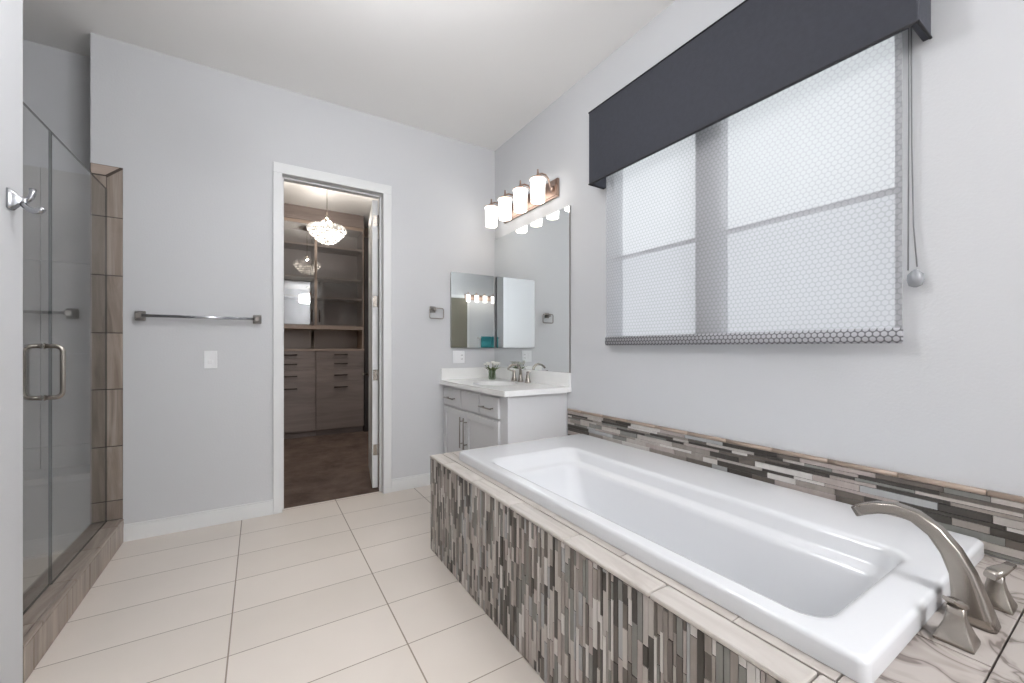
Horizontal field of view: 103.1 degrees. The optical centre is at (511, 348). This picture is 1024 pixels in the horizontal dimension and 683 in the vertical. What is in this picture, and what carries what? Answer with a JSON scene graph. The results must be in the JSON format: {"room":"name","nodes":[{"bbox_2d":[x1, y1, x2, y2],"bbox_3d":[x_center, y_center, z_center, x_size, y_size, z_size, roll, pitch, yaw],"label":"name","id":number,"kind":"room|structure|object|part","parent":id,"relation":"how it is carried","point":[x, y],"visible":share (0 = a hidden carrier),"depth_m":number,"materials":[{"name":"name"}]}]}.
{"room":"bathroom","nodes":[
{"label":"bathroom","id":0,"kind":"room"},
{"bbox_2d":[0,0,22,682],"bbox_3d":[-0.987,-0.345,0.110,0.144,3.064,3.029,0,0,-32],"label":"wall","id":1,"kind":"structure","parent":0,"point":[11,11],"depth_m":1.36,"materials":[{"name":"white paint"}]},
{"bbox_2d":[6,187,46,213],"bbox_3d":[-1.636,-0.498,1.378,0.091,0.088,0.044,0,0,-32],"label":"robe hook","id":2,"kind":"object","parent":1,"relation":"attached to","point":[14,200],"visible":1,"depth_m":1.36,"materials":[{"name":"silver metal"}]},
{"bbox_2d":[23,102,65,614],"bbox_3d":[-1.912,0.040,1.595,0.137,1.993,0.467,0,0,-32],"label":"shower door","id":3,"kind":"structure","parent":1,"relation":"attached to","point":[50,397],"depth_m":1.79,"materials":[{"name":"clear glass"}]},
{"bbox_3d":[-2.029,0.102,1.713,0.063,0.247,0.026,0,0,-32],"label":"pull handle","id":4,"kind":"part","parent":3,"relation":"part of","materials":[{"name":"silver metal"}]},
{"bbox_3d":[-1.913,0.040,1.595,0.010,1.993,0.458,0,0,-32],"label":"glass","id":5,"kind":"part","parent":3,"relation":"part of","materials":[{"name":"grey"}]},
{"bbox_3d":[-1.966,0.102,1.752,0.063,0.247,0.026,0,0,-32],"label":"pull handle","id":6,"kind":"part","parent":3,"relation":"part of","materials":[{"name":"silver metal"}]},
{"bbox_2d":[23,39,89,448],"bbox_3d":[-3.308,-0.345,2.336,1.448,3.064,0.120,0,0,-32],"label":"wall","id":7,"kind":"structure","parent":0,"point":[56,82],"depth_m":2.55,"materials":[{"name":"white paint"}]},
{"bbox_2d":[23,165,89,470],"bbox_3d":[-3.273,0.036,2.278,1.447,2.297,0.015,0,0,-32],"label":"tile wall","id":8,"kind":"structure","parent":7,"relation":"attached to","point":[70,190],"depth_m":2.54,"materials":[{"name":"grey tile"}]},
{"bbox_2d":[23,430,544,682],"bbox_3d":[-0.928,1.246,1.778,4.900,0.120,9.440,0,0,-32],"label":"floor","id":9,"kind":"structure","parent":0,"point":[353,589],"depth_m":1.90,"materials":[{"name":"beige tile"}]},
{"bbox_2d":[23,464,89,556],"bbox_3d":[-3.202,0.967,2.163,1.446,0.440,0.255,0,0,-32],"label":"shower bench","id":10,"kind":"object","parent":9,"relation":"on","point":[71,484],"visible":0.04,"depth_m":2.38,"materials":[{"name":"grey tile"}]},
{"bbox_2d":[23,519,123,682],"bbox_3d":[-2.116,1.115,1.926,0.152,0.142,1.244,0,0,-32],"label":"shower curb","id":11,"kind":"object","parent":9,"relation":"on","point":[45,619],"visible":0.9,"depth_m":1.82,"materials":[{"name":"brown tile"}]},
{"bbox_2d":[50,132,106,584],"bbox_3d":[-2.238,0.044,2.119,0.010,2.001,0.768,0,0,-32],"label":"glass panel","id":12,"kind":"object","parent":11,"relation":"on","point":[53,134],"visible":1,"depth_m":2.44,"materials":[{"name":"grey"}]},
{"bbox_2d":[284,351,315,438],"bbox_3d":[-3.026,0.614,5.503,0.615,1.145,0.618,0,0,-32],"label":"base cabinet","id":13,"kind":"object","parent":9,"relation":"on","point":[299,366],"visible":0.69,"depth_m":5.34,"materials":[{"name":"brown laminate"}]},
{"bbox_3d":[-2.888,0.089,5.280,0.611,0.091,0.019,0,0,-32],"label":"drawer","id":14,"kind":"part","parent":13,"relation":"part of","materials":[{"name":"grey laminate"}]},
{"bbox_3d":[-2.888,0.211,5.280,0.611,0.146,0.019,0,0,-32],"label":"drawer","id":15,"kind":"part","parent":13,"relation":"part of","materials":[{"name":"grey laminate"}]},
{"bbox_3d":[-2.888,0.369,5.280,0.611,0.161,0.019,0,0,-32],"label":"drawer","id":16,"kind":"part","parent":13,"relation":"part of","materials":[{"name":"grey laminate"}]},
{"bbox_2d":[284,349,363,350],"bbox_3d":[-2.771,0.026,5.676,1.237,0.030,0.592,0,0,-32],"label":"countertop","id":17,"kind":"structure","parent":13,"relation":"on","point":[284,349],"depth_m":5.48,"materials":[{"name":"beige laminate"}]},
{"bbox_2d":[284,217,315,348],"bbox_3d":[-2.981,-0.844,5.429,0.616,1.710,0.430,0,0,-32],"label":"display cabinet","id":18,"kind":"object","parent":17,"relation":"on","point":[299,245],"visible":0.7,"depth_m":5.62,"materials":[{"name":"beige laminate"}]},
{"bbox_2d":[284,240,313,250],"bbox_3d":[-2.991,-1.381,5.446,0.580,0.026,0.360,0,0,-32],"label":"shelf","id":19,"kind":"object","parent":18,"relation":"attached to","point":[288,245],"depth_m":5.48,"materials":[{"name":"beige laminate"}]},
{"bbox_2d":[284,273,313,281],"bbox_3d":[-2.991,-0.953,5.446,0.580,0.026,0.360,0,0,-32],"label":"shelf","id":20,"kind":"object","parent":18,"relation":"attached to","point":[287,277],"depth_m":5.49,"materials":[{"name":"beige laminate"}]},
{"bbox_2d":[284,294,313,299],"bbox_3d":[-2.991,-0.685,5.446,0.580,0.026,0.360,0,0,-32],"label":"shelf","id":21,"kind":"object","parent":18,"relation":"attached to","point":[286,296],"depth_m":5.41,"materials":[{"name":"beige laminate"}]},
{"bbox_2d":[284,324,315,329],"bbox_3d":[-2.984,-0.281,5.450,0.598,0.050,0.360,0,0,-32],"label":"shelf","id":22,"kind":"object","parent":18,"relation":"attached to","point":[286,326],"depth_m":5.40,"materials":[{"name":"beige laminate"}]},
{"bbox_2d":[314,224,363,348],"bbox_3d":[-2.457,-0.844,5.755,0.616,1.710,0.430,0,0,-32],"label":"closet shelving","id":23,"kind":"object","parent":17,"relation":"on","point":[340,265],"visible":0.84,"depth_m":5.88,"materials":[{"name":"beige laminate"}]},
{"bbox_2d":[284,203,363,228],"bbox_3d":[-2.725,-1.784,5.604,1.235,0.182,0.405,0,0,-32],"label":"panel","id":24,"kind":"object","parent":23,"relation":"on","point":[290,210],"visible":0.51,"depth_m":5.49,"materials":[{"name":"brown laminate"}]},
{"bbox_2d":[314,325,361,330],"bbox_3d":[-2.474,-0.281,5.767,0.598,0.050,0.360,0,0,-32],"label":"shelf","id":25,"kind":"object","parent":23,"relation":"attached to","point":[318,327],"depth_m":5.67,"materials":[{"name":"beige laminate"}]},
{"bbox_2d":[317,244,361,255],"bbox_3d":[-2.467,-1.381,5.772,0.580,0.026,0.360,0,0,-32],"label":"shelf","id":26,"kind":"object","parent":23,"relation":"attached to","point":[325,250],"depth_m":5.76,"materials":[{"name":"beige laminate"}]},
{"bbox_2d":[317,276,361,284],"bbox_3d":[-2.467,-0.953,5.772,0.580,0.026,0.360,0,0,-32],"label":"shelf","id":27,"kind":"object","parent":23,"relation":"attached to","point":[320,280],"depth_m":5.74,"materials":[{"name":"beige laminate"}]},
{"bbox_2d":[317,296,361,302],"bbox_3d":[-2.467,-0.685,5.772,0.580,0.026,0.360,0,0,-32],"label":"shelf","id":28,"kind":"object","parent":23,"relation":"attached to","point":[320,299],"depth_m":5.75,"materials":[{"name":"beige laminate"}]},
{"bbox_2d":[315,351,363,435],"bbox_3d":[-2.502,0.614,5.829,0.615,1.145,0.618,0,0,-32],"label":"base cabinet","id":29,"kind":"object","parent":9,"relation":"on","point":[339,377],"visible":0.97,"depth_m":5.59,"materials":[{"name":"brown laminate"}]},
{"bbox_3d":[-2.364,0.089,5.607,0.611,0.091,0.019,0,0,-32],"label":"drawer","id":30,"kind":"part","parent":29,"relation":"part of","materials":[{"name":"grey laminate"}]},
{"bbox_3d":[-2.364,0.211,5.607,0.611,0.146,0.019,0,0,-32],"label":"drawer","id":31,"kind":"part","parent":29,"relation":"part of","materials":[{"name":"grey laminate"}]},
{"bbox_3d":[-2.364,0.369,5.607,0.611,0.161,0.019,0,0,-32],"label":"drawer","id":32,"kind":"part","parent":29,"relation":"part of","materials":[{"name":"grey laminate"}]},
{"bbox_2d":[363,237,378,431],"bbox_3d":[-1.724,-0.194,6.302,1.194,2.760,0.636,0,0,-32],"label":"wardrobe","id":33,"kind":"object","parent":9,"relation":"on","point":[366,240],"visible":0.15,"depth_m":5.77,"materials":[{"name":"black"}]},
{"bbox_2d":[444,385,566,452],"bbox_3d":[-0.119,0.752,3.270,0.564,0.868,1.069,0,0,-32],"label":"bathroom vanity","id":34,"kind":"object","parent":9,"relation":"on","point":[472,419],"visible":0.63,"depth_m":2.91,"materials":[{"name":"white paint"}]},
{"bbox_3d":[-0.502,0.413,3.441,0.019,0.146,0.350,0,0,-32],"label":"drawer","id":35,"kind":"part","parent":34,"relation":"part of","materials":[{"name":"white paint"}]},
{"bbox_3d":[-0.479,0.792,3.404,0.019,0.579,0.436,0,0,-32],"label":"door","id":36,"kind":"part","parent":34,"relation":"part of","materials":[{"name":"white paint"}]},
{"bbox_3d":[-0.403,0.669,3.229,0.037,0.245,0.011,0,0,-32],"label":"bar pull","id":37,"kind":"part","parent":34,"relation":"part of","materials":[{"name":"silver metal"}]},
{"bbox_3d":[-0.368,0.669,3.173,0.037,0.245,0.011,0,0,-32],"label":"bar pull","id":38,"kind":"part","parent":34,"relation":"part of","materials":[{"name":"silver metal"}]},
{"bbox_3d":[-0.321,0.413,3.150,0.019,0.146,0.302,0,0,-32],"label":"false drawer","id":39,"kind":"part","parent":34,"relation":"part of","materials":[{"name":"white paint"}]},
{"bbox_3d":[-0.224,0.792,2.993,0.019,0.579,0.516,0,0,-32],"label":"door","id":40,"kind":"part","parent":34,"relation":"part of","materials":[{"name":"white paint"}]},
{"bbox_3d":[-0.160,0.413,2.891,0.019,0.146,0.276,0,0,-32],"label":"drawer","id":41,"kind":"part","parent":34,"relation":"part of","materials":[{"name":"white paint"}]},
{"bbox_2d":[440,378,570,396],"bbox_3d":[-0.105,0.299,3.251,0.559,0.037,1.117,0,0,-32],"label":"countertop","id":42,"kind":"structure","parent":34,"relation":"on","point":[498,387],"depth_m":2.97,"materials":[{"name":"white stone"}]},
{"bbox_2d":[441,367,493,379],"bbox_3d":[-0.399,0.229,3.714,0.528,0.102,0.020,0,0,-32],"label":"backsplash","id":43,"kind":"structure","parent":42,"relation":"on","point":[472,372],"depth_m":3.69,"materials":[{"name":"white stone"}]},
{"bbox_2d":[483,361,500,379],"bbox_3d":[-0.178,0.197,3.618,0.161,0.165,0.165,0,0,-32],"label":"flower vase","id":44,"kind":"object","parent":42,"relation":"on","point":[493,369],"visible":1,"depth_m":3.60,"materials":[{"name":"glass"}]},
{"bbox_2d":[507,363,530,382],"bbox_3d":[0.029,0.203,3.337,0.155,0.154,0.335,0,0,-32],"label":"vanity faucet","id":45,"kind":"object","parent":42,"relation":"on","point":[527,380],"visible":0.98,"depth_m":3.35,"materials":[{"name":"silver metal"}]},
{"bbox_3d":[0.006,0.231,3.467,0.057,0.100,0.090,0,0,-32],"label":"lever handle","id":46,"kind":"part","parent":45,"relation":"part of","materials":[{"name":"silver metal"}]},
{"bbox_3d":[0.026,0.203,3.339,0.153,0.154,0.048,0,0,-32],"label":"spout","id":47,"kind":"part","parent":45,"relation":"part of","materials":[{"name":"silver metal"}]},
{"bbox_3d":[0.135,0.231,3.259,0.057,0.100,0.090,0,0,-32],"label":"lever handle","id":48,"kind":"part","parent":45,"relation":"part of","materials":[{"name":"silver metal"}]},
{"bbox_2d":[494,367,570,386],"bbox_3d":[0.124,0.229,3.393,0.020,0.102,1.117,0,0,-32],"label":"backsplash","id":49,"kind":"structure","parent":42,"relation":"on","point":[536,376],"depth_m":3.21,"materials":[{"name":"white stone"}]},
{"bbox_2d":[430,435,1023,682],"bbox_3d":[0.597,0.910,1.656,1.052,0.553,2.422,0,0,-32],"label":"tub surround","id":50,"kind":"object","parent":9,"relation":"on","point":[576,606],"visible":0.88,"depth_m":1.22,"materials":[{"name":"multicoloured tile"}]},
{"bbox_2d":[459,434,983,682],"bbox_3d":[0.571,0.786,1.780,0.926,0.401,1.836,0,0,-32],"label":"bathtub","id":51,"kind":"object","parent":50,"relation":"in","point":[848,591],"visible":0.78,"depth_m":1.38,"materials":[{"name":"white ceramic"}]},
{"bbox_2d":[851,501,1017,654],"bbox_3d":[1.036,0.519,1.029,0.343,0.230,0.271,0,0,-32],"label":"faucet","id":52,"kind":"object","parent":50,"relation":"on","point":[970,603],"visible":1,"depth_m":0.95,"materials":[{"name":"silver metal"}]},
{"bbox_3d":[0.963,0.584,0.881,0.062,0.099,0.062,0,0,-32],"label":"lever handle","id":53,"kind":"part","parent":52,"relation":"part of","materials":[{"name":"silver metal"}]},
{"bbox_3d":[1.203,0.584,1.009,0.081,0.099,0.062,0,0,-32],"label":"lever handle","id":54,"kind":"part","parent":52,"relation":"part of","materials":[{"name":"silver metal"}]},
{"bbox_2d":[90,32,494,523],"bbox_3d":[-1.443,-0.345,3.322,2.760,3.064,0.414,0,0,-32],"label":"wall","id":55,"kind":"structure","parent":0,"point":[196,146],"depth_m":2.77,"materials":[{"name":"white paint"}]},
{"bbox_2d":[90,163,122,523],"bbox_3d":[-2.442,-0.029,2.451,0.143,2.144,0.010,0,0,-32],"label":"tile","id":56,"kind":"structure","parent":55,"relation":"attached to","point":[111,177],"depth_m":2.44,"materials":[{"name":"brown tile"}]},
{"bbox_2d":[123,499,272,541],"bbox_3d":[-2.043,1.134,2.697,0.789,0.105,0.014,0,0,-32],"label":"baseboard","id":57,"kind":"structure","parent":55,"relation":"attached to","point":[173,524],"depth_m":2.67,"materials":[{"name":"white wood"}]},
{"bbox_2d":[134,311,261,323],"bbox_3d":[-2.035,-0.201,2.668,0.668,0.060,0.070,0,0,-32],"label":"towel bar","id":58,"kind":"object","parent":55,"relation":"attached to","point":[139,315],"visible":1,"depth_m":2.62,"materials":[{"name":"silver metal"}]},
{"bbox_3d":[-2.297,-0.201,2.505,0.052,0.060,0.070,0,0,-32],"label":"post","id":59,"kind":"part","parent":58,"relation":"part of","materials":[{"name":"silver metal"}]},
{"bbox_3d":[-1.774,-0.201,2.830,0.052,0.060,0.070,0,0,-32],"label":"post","id":60,"kind":"part","parent":58,"relation":"part of","materials":[{"name":"silver metal"}]},
{"bbox_2d":[204,351,216,367],"bbox_3d":[-2.013,0.077,2.716,0.072,0.117,0.012,0,0,-32],"label":"light switch","id":61,"kind":"object","parent":55,"relation":"attached to","point":[210,357],"visible":1,"depth_m":2.71,"materials":[{"name":"white plastic"}]},
{"bbox_2d":[273,161,390,513],"bbox_3d":[-1.387,-0.072,3.186,0.839,2.518,0.160,0,0,-32],"label":"trim","id":62,"kind":"structure","parent":55,"relation":"attached to","point":[282,172],"depth_m":3.07,"materials":[{"name":"white"}]},
{"bbox_2d":[362,200,378,487],"bbox_3d":[-1.280,-0.035,3.742,0.174,2.418,0.712,0,0,-22],"label":"door","id":63,"kind":"structure","parent":55,"relation":"in","point":[373,373],"depth_m":3.43,"materials":[{"name":"white wood"}]},
{"bbox_2d":[391,473,429,491],"bbox_3d":[-0.792,1.134,3.475,0.476,0.105,0.014,0,0,-32],"label":"baseboard","id":64,"kind":"structure","parent":55,"relation":"attached to","point":[409,482],"depth_m":3.43,"materials":[{"name":"white wood"}]},
{"bbox_2d":[429,306,443,318],"bbox_3d":[-0.660,-0.306,3.527,0.137,0.111,0.061,0,0,-32],"label":"towel ring","id":65,"kind":"object","parent":55,"relation":"attached to","point":[432,309],"visible":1,"depth_m":3.51,"materials":[{"name":"silver metal"}]},
{"bbox_3d":[-0.677,-0.336,3.517,0.052,0.052,0.061,0,0,-32],"label":"post","id":66,"kind":"part","parent":65,"relation":"part of","materials":[{"name":"silver metal"}]},
{"bbox_2d":[453,351,464,362],"bbox_3d":[-0.480,0.081,3.671,0.116,0.113,0.008,0,0,-32],"label":"outlet plate","id":67,"kind":"object","parent":55,"relation":"attached to","point":[458,356],"visible":1,"depth_m":3.67,"materials":[{"name":"white plastic"}]},
{"bbox_2d":[460,353,463,360],"bbox_3d":[-0.454,0.081,3.685,0.034,0.067,0.002,0,0,-32],"label":"receptacle","id":68,"kind":"object","parent":67,"relation":"attached to","point":[461,354],"depth_m":3.68,"materials":[{"name":"grey plastic"}]},
{"bbox_2d":[451,272,493,347],"bbox_3d":[-0.361,-0.341,3.737,0.436,0.677,0.021,0,0,-32],"label":"medicine cabinet","id":69,"kind":"object","parent":55,"relation":"attached to","point":[472,295],"visible":1,"depth_m":3.72,"materials":[{"name":"silver metal"}]},
{"bbox_2d":[311,228,378,348],"bbox_3d":[-2.837,-0.345,6.079,3.600,3.064,0.120,0,0,-32],"label":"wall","id":70,"kind":"structure","parent":0,"point":[366,230],"depth_m":5.96,"materials":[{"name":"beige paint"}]},
{"bbox_2d":[23,0,674,229],"bbox_3d":[-0.928,-1.938,1.778,4.900,0.120,9.440,0,0,-32],"label":"ceiling","id":71,"kind":"structure","parent":0,"point":[475,72],"depth_m":2.52,"materials":[{"name":"white paint"}]},
{"bbox_2d":[307,216,346,244],"bbox_3d":[-2.046,-1.512,4.497,0.403,0.730,0.403,0,0,-32],"label":"crystal chandelier","id":72,"kind":"object","parent":71,"relation":"hanging from","point":[324,237],"visible":0.96,"depth_m":4.41,"materials":[{"name":"clear glass"}]},
{"bbox_2d":[495,0,1023,564],"bbox_3d":[1.475,-0.345,1.376,0.142,3.064,6.220,0,0,-32],"label":"wall","id":73,"kind":"structure","parent":0,"point":[945,402],"depth_m":1.41,"materials":[{"name":"white paint"}]},
{"bbox_2d":[485,169,558,227],"bbox_3d":[0.049,-1.197,3.321,0.225,0.243,0.825,0,0,-32],"label":"vanity light","id":74,"kind":"object","parent":73,"relation":"attached to","point":[541,193],"visible":1,"depth_m":3.17,"materials":[{"name":"white glass"}]},
{"bbox_3d":[-0.182,-1.155,3.592,0.120,0.160,0.120,0,0,-32],"label":"lamp shade","id":75,"kind":"part","parent":74,"relation":"part of","materials":[{"name":"white glass"}]},
{"bbox_3d":[-0.058,-1.155,3.393,0.120,0.160,0.120,0,0,-32],"label":"lamp shade","id":76,"kind":"part","parent":74,"relation":"part of","materials":[{"name":"white glass"}]},
{"bbox_3d":[0.066,-1.155,3.193,0.120,0.160,0.120,0,0,-32],"label":"lamp shade","id":77,"kind":"part","parent":74,"relation":"part of","materials":[{"name":"white glass"}]},
{"bbox_3d":[0.190,-1.155,2.994,0.120,0.160,0.120,0,0,-32],"label":"lamp shade","id":78,"kind":"part","parent":74,"relation":"part of","materials":[{"name":"white glass"}]},
{"bbox_3d":[0.248,-1.238,3.030,0.143,0.123,0.044,0,0,-32],"label":"arm","id":79,"kind":"part","parent":74,"relation":"part of","materials":[{"name":"silver metal"}]},
{"bbox_2d":[494,205,570,372],"bbox_3d":[0.127,-0.425,3.401,0.008,1.206,1.106,0,0,-32],"label":"wall mirror","id":80,"kind":"object","parent":73,"relation":"attached to","point":[532,262],"visible":0.93,"depth_m":3.31,"materials":[{"name":"white mirror"}]},
{"bbox_2d":[611,33,900,336],"bbox_3d":[1.030,-0.666,2.050,0.065,1.295,1.416,0,0,-32],"label":"window","id":81,"kind":"structure","parent":73,"relation":"in","point":[712,231],"depth_m":2.03,"materials":[{"name":"grey plastic"}]},
{"bbox_3d":[0.834,-0.574,2.385,0.035,0.018,0.587,0,0,-32],"label":"meeting rail","id":82,"kind":"part","parent":81,"relation":"part of","materials":[{"name":"grey plastic"}]},
{"bbox_2d":[588,0,931,344],"bbox_3d":[0.941,-0.754,1.966,0.140,1.476,1.524,0,0,-32],"label":"roller shade","id":83,"kind":"object","parent":81,"relation":"attached to","point":[758,50],"visible":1,"depth_m":1.76,"materials":[{"name":"grey fabric"}]},
{"bbox_3d":[1.356,-0.798,1.377,0.017,1.070,0.024,0,0,-32],"label":"bead cord","id":84,"kind":"part","parent":83,"relation":"part of","materials":[{"name":"grey plastic"}]},
{"bbox_3d":[1.230,-0.574,1.749,0.035,0.018,0.642,0,0,-32],"label":"meeting rail","id":85,"kind":"part","parent":81,"relation":"part of","materials":[{"name":"grey plastic"}]},
{"bbox_2d":[567,408,1023,563],"bbox_3d":[1.041,0.534,1.923,0.016,0.196,2.406,0,0,-32],"label":"backsplash","id":86,"kind":"structure","parent":73,"relation":"attached to","point":[995,518],"depth_m":1.57,"materials":[{"name":"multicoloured tile"}]}
]}

